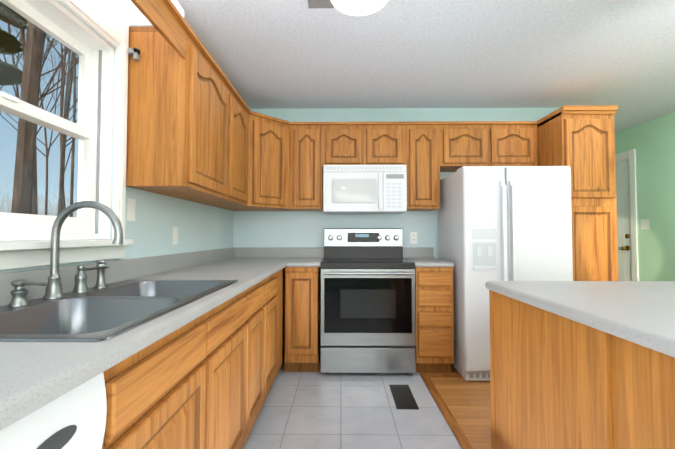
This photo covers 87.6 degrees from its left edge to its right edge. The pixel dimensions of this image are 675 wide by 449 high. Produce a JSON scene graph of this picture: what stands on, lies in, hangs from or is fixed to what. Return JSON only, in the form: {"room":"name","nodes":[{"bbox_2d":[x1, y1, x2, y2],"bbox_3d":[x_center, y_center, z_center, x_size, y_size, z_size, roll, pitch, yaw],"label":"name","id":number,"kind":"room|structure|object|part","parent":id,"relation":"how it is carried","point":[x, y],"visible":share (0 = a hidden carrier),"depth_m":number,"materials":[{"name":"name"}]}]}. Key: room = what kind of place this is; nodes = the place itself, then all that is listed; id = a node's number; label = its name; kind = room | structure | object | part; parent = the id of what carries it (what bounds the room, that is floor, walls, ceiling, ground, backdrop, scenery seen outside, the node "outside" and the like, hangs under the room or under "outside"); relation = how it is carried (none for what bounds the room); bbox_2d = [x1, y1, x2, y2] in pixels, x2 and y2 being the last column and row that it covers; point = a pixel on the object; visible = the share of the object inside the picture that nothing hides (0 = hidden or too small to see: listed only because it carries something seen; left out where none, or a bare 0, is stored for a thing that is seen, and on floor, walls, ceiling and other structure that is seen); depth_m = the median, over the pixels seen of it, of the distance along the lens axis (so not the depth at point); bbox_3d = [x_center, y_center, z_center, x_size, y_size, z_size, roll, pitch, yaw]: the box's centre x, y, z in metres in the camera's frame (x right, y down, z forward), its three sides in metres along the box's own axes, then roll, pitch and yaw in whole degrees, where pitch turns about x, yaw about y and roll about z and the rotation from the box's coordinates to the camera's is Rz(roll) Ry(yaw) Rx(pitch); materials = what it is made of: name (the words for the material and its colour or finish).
{"room":"kitchen","nodes":[
{"label":"kitchen","id":0,"kind":"room"},
{"bbox_2d":[0,0,233,272],"bbox_3d":[-1.146,-0.046,0.928,0.150,2.420,5.460,0,-2,1],"label":"wall","id":1,"kind":"structure","parent":0,"point":[159,217],"depth_m":2.18,"materials":[{"name":"teal paint"}]},
{"bbox_2d":[0,0,132,269],"bbox_3d":[-1.112,-0.436,1.194,0.210,1.161,1.103,0,-2,1],"label":"window","id":2,"kind":"structure","parent":1,"relation":"in","point":[85,228],"depth_m":1.57,"materials":[{"name":"white wood"}]},
{"bbox_3d":[-1.161,-0.415,1.203,0.040,0.749,0.809,0,-2,1],"label":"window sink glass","id":3,"kind":"part","parent":2,"relation":"part of","materials":[{"name":"clear glass"}]},
{"bbox_2d":[127,198,135,220],"bbox_3d":[-1.067,-0.076,1.814,0.009,0.115,0.070,0,-2,1],"label":"outlet","id":4,"kind":"object","parent":1,"relation":"attached to","point":[131,203],"visible":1,"depth_m":1.81,"materials":[{"name":"white plastic"}]},
{"bbox_2d":[128,48,139,60],"bbox_3d":[-1.025,-0.844,1.748,0.073,0.055,0.028,0,-2,1],"label":"curtain bracket","id":5,"kind":"object","parent":1,"relation":"attached to","point":[135,52],"visible":0.71,"depth_m":1.74,"materials":[{"name":"grey metal"}]},
{"bbox_2d":[104,0,183,24],"bbox_3d":[-0.921,-1.056,1.097,0.293,0.070,1.338,0,-2,1],"label":"light fixture","id":6,"kind":"object","parent":1,"relation":"attached to","point":[129,12],"visible":0.48,"depth_m":1.67,"materials":[{"name":"white"}]},
{"bbox_2d":[173,227,177,244],"bbox_3d":[-1.062,0.073,2.295,0.009,0.115,0.070,0,-2,1],"label":"outlet","id":7,"kind":"object","parent":1,"relation":"attached to","point":[175,235],"visible":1,"depth_m":2.30,"materials":[{"name":"white plastic"}]},
{"bbox_2d":[126,20,233,199],"bbox_3d":[-0.897,-0.584,2.077,0.322,0.806,0.643,0,-2,1],"label":"upper cabinet","id":8,"kind":"object","parent":1,"relation":"attached to","point":[188,110],"depth_m":1.76,"materials":[{"name":"brown wood"}]},
{"bbox_2d":[188,88,250,205],"bbox_3d":[-0.891,-0.561,2.670,0.322,0.797,0.543,0,-2,1],"label":"upper cabinet","id":9,"kind":"object","parent":1,"relation":"attached to","point":[241,110],"depth_m":2.66,"materials":[{"name":"brown wood"}]},
{"bbox_2d":[243,357,461,448],"bbox_3d":[-0.284,1.213,0.871,1.875,0.100,5.440,0,-2,1],"label":"floor","id":10,"kind":"structure","parent":0,"point":[309,410],"depth_m":2.21,"materials":[{"name":"grey tile"}]},
{"bbox_2d":[0,372,106,448],"bbox_3d":[-0.750,0.713,0.388,0.592,0.870,0.595,0,-2,1],"label":"dishwasher","id":11,"kind":"object","parent":10,"relation":"on","point":[74,418],"visible":0.65,"depth_m":0.60,"materials":[{"name":"white"}]},
{"bbox_2d":[102,309,213,448],"bbox_3d":[-0.758,0.728,0.943,0.622,0.874,0.509,0,-2,1],"label":"base cabinet","id":12,"kind":"object","parent":10,"relation":"on","point":[205,380],"depth_m":0.93,"materials":[{"name":"brown wood"}]},
{"bbox_2d":[214,286,253,448],"bbox_3d":[-0.753,0.744,1.464,0.622,0.874,0.533,0,-2,1],"label":"base cabinet","id":13,"kind":"object","parent":10,"relation":"on","point":[234,318],"depth_m":1.50,"materials":[{"name":"brown wood"}]},
{"bbox_2d":[250,277,269,431],"bbox_3d":[-0.749,0.758,1.909,0.622,0.874,0.393,0,-2,1],"label":"base cabinet","id":14,"kind":"object","parent":10,"relation":"on","point":[257,359],"depth_m":1.97,"materials":[{"name":"brown wood"}]},
{"bbox_2d":[266,269,281,396],"bbox_3d":[-0.745,0.770,2.319,0.622,0.874,0.428,0,-2,1],"label":"base cabinet","id":15,"kind":"object","parent":10,"relation":"on","point":[273,291],"depth_m":2.38,"materials":[{"name":"brown wood"}]},
{"bbox_2d":[278,269,282,370],"bbox_3d":[-0.738,0.792,3.020,0.622,0.874,0.975,0,-2,1],"label":"base cabinet","id":16,"kind":"object","parent":10,"relation":"on","point":[280,319],"depth_m":2.77,"materials":[{"name":"brown wood"}]},
{"bbox_2d":[0,247,323,430],"bbox_3d":[-0.614,0.217,0.879,0.911,0.140,5.288,0,-2,1],"label":"countertop","id":17,"kind":"structure","parent":16,"relation":"on","point":[35,375],"depth_m":1.02,"materials":[{"name":"grey laminate"}]},
{"bbox_2d":[43,201,122,298],"bbox_3d":[-0.872,0.084,1.212,0.263,0.334,0.060,0,-2,1],"label":"gooseneck faucet","id":18,"kind":"object","parent":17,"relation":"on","point":[54,289],"visible":1,"depth_m":1.20,"materials":[{"name":"silver metal"}]},
{"bbox_2d":[0,280,237,340],"bbox_3d":[-0.749,0.350,1.210,0.542,0.195,0.967,0,-2,1],"label":"double sink","id":19,"kind":"object","parent":17,"relation":"in","point":[111,310],"visible":0.27,"depth_m":1.20,"materials":[{"name":"silver metal"}]},
{"bbox_2d":[8,279,45,306],"bbox_3d":[-0.948,0.208,1.079,0.103,0.079,0.049,0,-2,1],"label":"handle","id":20,"kind":"object","parent":19,"relation":"on","point":[19,292],"visible":1,"depth_m":1.07,"materials":[{"name":"silver metal"}]},
{"bbox_2d":[72,264,109,292],"bbox_3d":[-0.932,0.203,1.334,0.133,0.105,0.051,0,-2,1],"label":"lever","id":21,"kind":"object","parent":19,"relation":"on","point":[81,277],"visible":1,"depth_m":1.32,"materials":[{"name":"silver metal"}]},
{"bbox_2d":[94,260,107,287],"bbox_3d":[-0.971,0.202,1.444,0.048,0.114,0.047,0,-2,1],"label":"sprayer","id":22,"kind":"object","parent":19,"relation":"on","point":[100,282],"visible":0.92,"depth_m":1.43,"materials":[{"name":"silver metal"}]},
{"bbox_2d":[283,267,320,371],"bbox_3d":[-0.291,0.797,3.175,0.303,0.874,0.657,0,-2,1],"label":"base cabinet","id":23,"kind":"object","parent":10,"relation":"on","point":[301,319],"visible":0.92,"depth_m":2.86,"materials":[{"name":"brown wood"}]},
{"bbox_2d":[321,228,415,373],"bbox_3d":[0.248,0.630,3.123,0.764,1.203,0.705,0,-2,1],"label":"range","id":24,"kind":"object","parent":10,"relation":"on","point":[367,300],"visible":1,"depth_m":2.83,"materials":[{"name":"grey metal"}]},
{"bbox_2d":[389,385,418,408],"bbox_3d":[0.462,1.209,2.480,0.145,0.006,0.370,0,-2,1],"label":"floor vent","id":25,"kind":"object","parent":10,"relation":"in","point":[403,396],"visible":1,"depth_m":2.45,"materials":[{"name":"grey metal"}]},
{"bbox_2d":[233,108,557,258],"bbox_3d":[0.624,0.036,3.580,3.340,2.420,0.120,0,-2,1],"label":"wall","id":26,"kind":"structure","parent":0,"point":[278,228],"depth_m":3.53,"materials":[{"name":"teal paint"}]},
{"bbox_2d":[214,111,292,210],"bbox_3d":[-0.744,-0.543,3.246,0.606,0.797,0.606,0,-2,1],"label":"upper cabinet","id":27,"kind":"object","parent":26,"relation":"attached to","point":[268,163],"visible":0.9,"depth_m":3.07,"materials":[{"name":"brown wood"}]},
{"bbox_2d":[290,122,322,210],"bbox_3d":[-0.287,-0.539,3.384,0.299,0.798,0.321,0,-2,1],"label":"upper cabinet","id":28,"kind":"object","parent":26,"relation":"attached to","point":[306,171],"depth_m":3.23,"materials":[{"name":"brown wood"}]},
{"bbox_2d":[322,122,365,168],"bbox_3d":[0.055,-0.736,3.386,0.385,0.405,0.321,0,-2,1],"label":"upper cabinet","id":29,"kind":"object","parent":26,"relation":"attached to","point":[343,143],"depth_m":3.23,"materials":[{"name":"brown wood"}]},
{"bbox_2d":[323,165,406,213],"bbox_3d":[0.247,-0.318,3.318,0.742,0.421,0.426,0,-2,1],"label":"microwave","id":30,"kind":"object","parent":29,"relation":"attached to","point":[364,189],"visible":1,"depth_m":3.13,"materials":[{"name":"white"}]},
{"bbox_2d":[366,122,409,164],"bbox_3d":[0.440,-0.736,3.383,0.385,0.405,0.321,0,-2,1],"label":"upper cabinet","id":31,"kind":"object","parent":26,"relation":"attached to","point":[387,143],"depth_m":3.23,"materials":[{"name":"brown wood"}]},
{"bbox_2d":[410,232,416,243],"bbox_3d":[0.761,0.134,3.511,0.070,0.115,0.009,0,-2,1],"label":"outlet","id":32,"kind":"object","parent":26,"relation":"attached to","point":[413,237],"visible":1,"depth_m":3.51,"materials":[{"name":"white plastic"}]},
{"bbox_2d":[406,121,441,210],"bbox_3d":[0.788,-0.539,3.373,0.310,0.798,0.321,0,-2,1],"label":"upper cabinet","id":33,"kind":"object","parent":26,"relation":"attached to","point":[426,153],"depth_m":3.22,"materials":[{"name":"brown wood"}]},
{"bbox_2d":[442,121,493,171],"bbox_3d":[1.167,-0.736,3.376,0.448,0.405,0.321,0,-2,1],"label":"upper cabinet","id":34,"kind":"object","parent":26,"relation":"attached to","point":[464,143],"depth_m":3.22,"materials":[{"name":"brown wood"}]},
{"bbox_2d":[490,121,538,165],"bbox_3d":[1.614,-0.736,3.371,0.447,0.405,0.321,0,-2,1],"label":"upper cabinet","id":35,"kind":"object","parent":26,"relation":"attached to","point":[514,143],"depth_m":3.21,"materials":[{"name":"brown wood"}]},
{"bbox_2d":[177,0,674,133],"bbox_3d":[1.214,-1.283,2.014,4.850,0.120,7.900,0,-2,1],"label":"ceiling","id":36,"kind":"structure","parent":0,"point":[282,54],"depth_m":2.49,"materials":[{"name":"white paint"}]},
{"bbox_2d":[308,0,333,7],"bbox_3d":[-0.092,-1.221,1.800,0.142,0.015,0.350,0,-2,1],"label":"ceiling vent","id":37,"kind":"object","parent":36,"relation":"in","point":[320,4],"visible":1,"depth_m":1.93,"materials":[{"name":"grey metal"}]},
{"bbox_2d":[330,0,387,15],"bbox_3d":[0.096,-1.102,1.519,0.270,0.271,0.270,0,-2,1],"label":"ceiling light fixture","id":38,"kind":"object","parent":36,"relation":"attached to","point":[358,7],"visible":1,"depth_m":1.56,"materials":[{"name":"white glass"}]},
{"bbox_2d":[419,364,490,448],"bbox_3d":[2.127,1.247,1.978,2.925,0.100,7.700,0,-2,1],"label":"floor","id":39,"kind":"structure","parent":0,"point":[468,403],"depth_m":2.38,"materials":[{"name":"brown wood"}]},
{"bbox_2d":[414,267,453,371],"bbox_3d":[0.793,0.796,3.164,0.305,0.874,0.657,0,-2,1],"label":"drawers","id":40,"kind":"object","parent":39,"relation":"on","point":[434,328],"visible":0.9,"depth_m":2.85,"materials":[{"name":"brown wood"}]},
{"bbox_2d":[403,247,453,266],"bbox_3d":[0.794,0.289,3.186,0.313,0.140,0.646,0,-2,1],"label":"countertop","id":41,"kind":"structure","parent":40,"relation":"on","point":[421,256],"depth_m":3.49,"materials":[{"name":"grey laminate"}]},
{"bbox_2d":[420,374,473,448],"bbox_3d":[0.806,1.148,0.507,0.318,0.007,4.710,0,-2,1],"label":"trim","id":42,"kind":"structure","parent":39,"relation":"on","point":[457,431],"depth_m":2.28,"materials":[{"name":"brown wood"}]},
{"bbox_2d":[438,166,572,380],"bbox_3d":[1.410,0.385,3.074,0.844,1.670,0.795,0,-2,1],"label":"refrigerator","id":43,"kind":"object","parent":39,"relation":"on","point":[504,223],"visible":0.65,"depth_m":2.73,"materials":[{"name":"white metal"}]},
{"bbox_2d":[537,105,617,280],"bbox_3d":[2.059,0.138,3.162,0.438,2.191,0.678,0,-2,1],"label":"pantry cabinet","id":44,"kind":"object","parent":39,"relation":"on","point":[579,140],"visible":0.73,"depth_m":2.86,"materials":[{"name":"brown wood"}]},
{"bbox_2d":[485,281,674,448],"bbox_3d":[1.583,0.713,1.119,1.756,0.915,1.160,0,-2,1],"label":"kitchen island","id":45,"kind":"object","parent":39,"relation":"on","point":[582,364],"depth_m":1.12,"materials":[{"name":"brown wood"}]},
{"bbox_2d":[615,112,674,280],"bbox_3d":[3.549,-0.013,2.013,0.120,2.420,7.720,0,-2,1],"label":"wall","id":46,"kind":"structure","parent":0,"point":[652,143],"depth_m":3.88,"materials":[{"name":"green paint"}]},
{"bbox_2d":[615,149,638,280],"bbox_3d":[3.548,0.201,4.607,0.168,2.153,0.996,0,-2,1],"label":"entry door","id":47,"kind":"structure","parent":46,"relation":"in","point":[627,230],"depth_m":4.28,"materials":[{"name":"white wood"}]},
{"bbox_2d":[641,219,649,229],"bbox_3d":[3.514,-0.001,4.014,0.012,0.115,0.116,0,-2,1],"label":"switch plate","id":48,"kind":"object","parent":46,"relation":"attached to","point":[645,224],"visible":1,"depth_m":4.01,"materials":[{"name":"white plastic"}]},
{"label":"outside","id":49,"kind":"structure","parent":0,"visible":0},
{"bbox_3d":[-40.489,2.859,15.295,78.790,0.100,110.000,0,-2,1],"label":"ground","id":50,"kind":"structure","parent":49,"visible":0},
{"bbox_2d":[0,29,25,89],"bbox_3d":[-11.735,-8.753,12.976,10.206,23.077,9.393,0,-2,1],"label":"tree","id":51,"kind":"object","parent":50,"relation":"on","point":[16,63],"depth_m":13.62,"materials":[{"name":"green plant"}]},
{"bbox_2d":[0,29,26,84],"bbox_3d":[-12.676,-13.526,14.575,13.578,32.721,14.151,0,-2,1],"label":"tree","id":52,"kind":"object","parent":50,"relation":"on","point":[21,35],"depth_m":13.61,"materials":[{"name":"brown plant"}]},
{"bbox_2d":[0,2,26,85],"bbox_3d":[-8.309,-3.454,9.287,2.913,12.252,3.129,0,-2,1],"label":"tree","id":53,"kind":"object","parent":50,"relation":"on","point":[16,19],"depth_m":8.44,"materials":[{"name":"green plant"}]},
{"bbox_2d":[11,21,44,213],"bbox_3d":[-4.428,-8.426,5.356,12.963,21.953,7.341,0,-2,1],"label":"tree","id":54,"kind":"object","parent":50,"relation":"on","point":[34,43],"depth_m":4.70,"materials":[{"name":"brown plant"}]},
{"bbox_2d":[3,24,56,99],"bbox_3d":[-20.774,-14.911,18.971,19.227,35.761,14.422,0,-2,1],"label":"tree","id":55,"kind":"object","parent":50,"relation":"on","point":[16,91],"depth_m":21.45,"materials":[{"name":"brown plant"}]},
{"bbox_2d":[27,20,37,214],"bbox_3d":[-5.313,-10.019,7.645,11.042,25.275,12.032,0,-2,1],"label":"tree","id":56,"kind":"object","parent":50,"relation":"on","point":[35,208],"depth_m":7.58,"materials":[{"name":"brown plant"}]},
{"bbox_2d":[0,28,77,132],"bbox_3d":[-15.912,-10.882,20.139,15.066,27.779,12.198,0,-2,1],"label":"tree","id":57,"kind":"object","parent":50,"relation":"on","point":[48,89],"depth_m":18.80,"materials":[{"name":"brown plant"}]},
{"bbox_2d":[0,37,78,214],"bbox_3d":[-26.858,-14.364,29.778,14.819,35.332,15.256,0,-2,1],"label":"tree","id":58,"kind":"object","parent":50,"relation":"on","point":[47,156],"depth_m":28.36,"materials":[{"name":"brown plant"}]},
{"bbox_2d":[10,26,77,208],"bbox_3d":[-18.108,-13.437,23.595,15.822,33.095,15.304,0,-2,1],"label":"tree","id":59,"kind":"object","parent":50,"relation":"on","point":[64,205],"depth_m":24.45,"materials":[{"name":"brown plant"}]},
{"bbox_2d":[22,28,78,100],"bbox_3d":[-5.820,-9.618,10.414,12.844,24.645,12.393,0,-2,1],"label":"tree","id":60,"kind":"object","parent":50,"relation":"on","point":[55,69],"depth_m":9.81,"materials":[{"name":"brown plant"}]},
{"bbox_2d":[46,37,77,215],"bbox_3d":[-15.057,-12.074,19.587,13.248,30.121,15.746,0,-2,1],"label":"tree","id":61,"kind":"object","parent":50,"relation":"on","point":[63,81],"depth_m":17.62,"materials":[{"name":"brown plant"}]},
{"bbox_2d":[58,51,78,214],"bbox_3d":[-8.406,-12.742,13.864,14.820,31.109,10.686,0,-2,1],"label":"tree","id":62,"kind":"object","parent":50,"relation":"on","point":[69,91],"depth_m":11.35,"materials":[{"name":"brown plant"}]},
{"bbox_2d":[59,50,78,213],"bbox_3d":[-4.382,-4.020,6.038,6.548,13.181,5.363,0,-2,1],"label":"tree","id":63,"kind":"object","parent":50,"relation":"on","point":[61,178],"depth_m":5.65,"materials":[{"name":"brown plant"}]},
{"bbox_2d":[70,52,78,216],"bbox_3d":[-4.348,-7.199,6.332,9.213,19.553,8.252,0,-2,1],"label":"tree","id":64,"kind":"object","parent":50,"relation":"on","point":[74,121],"depth_m":6.14,"materials":[{"name":"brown plant"}]}
]}

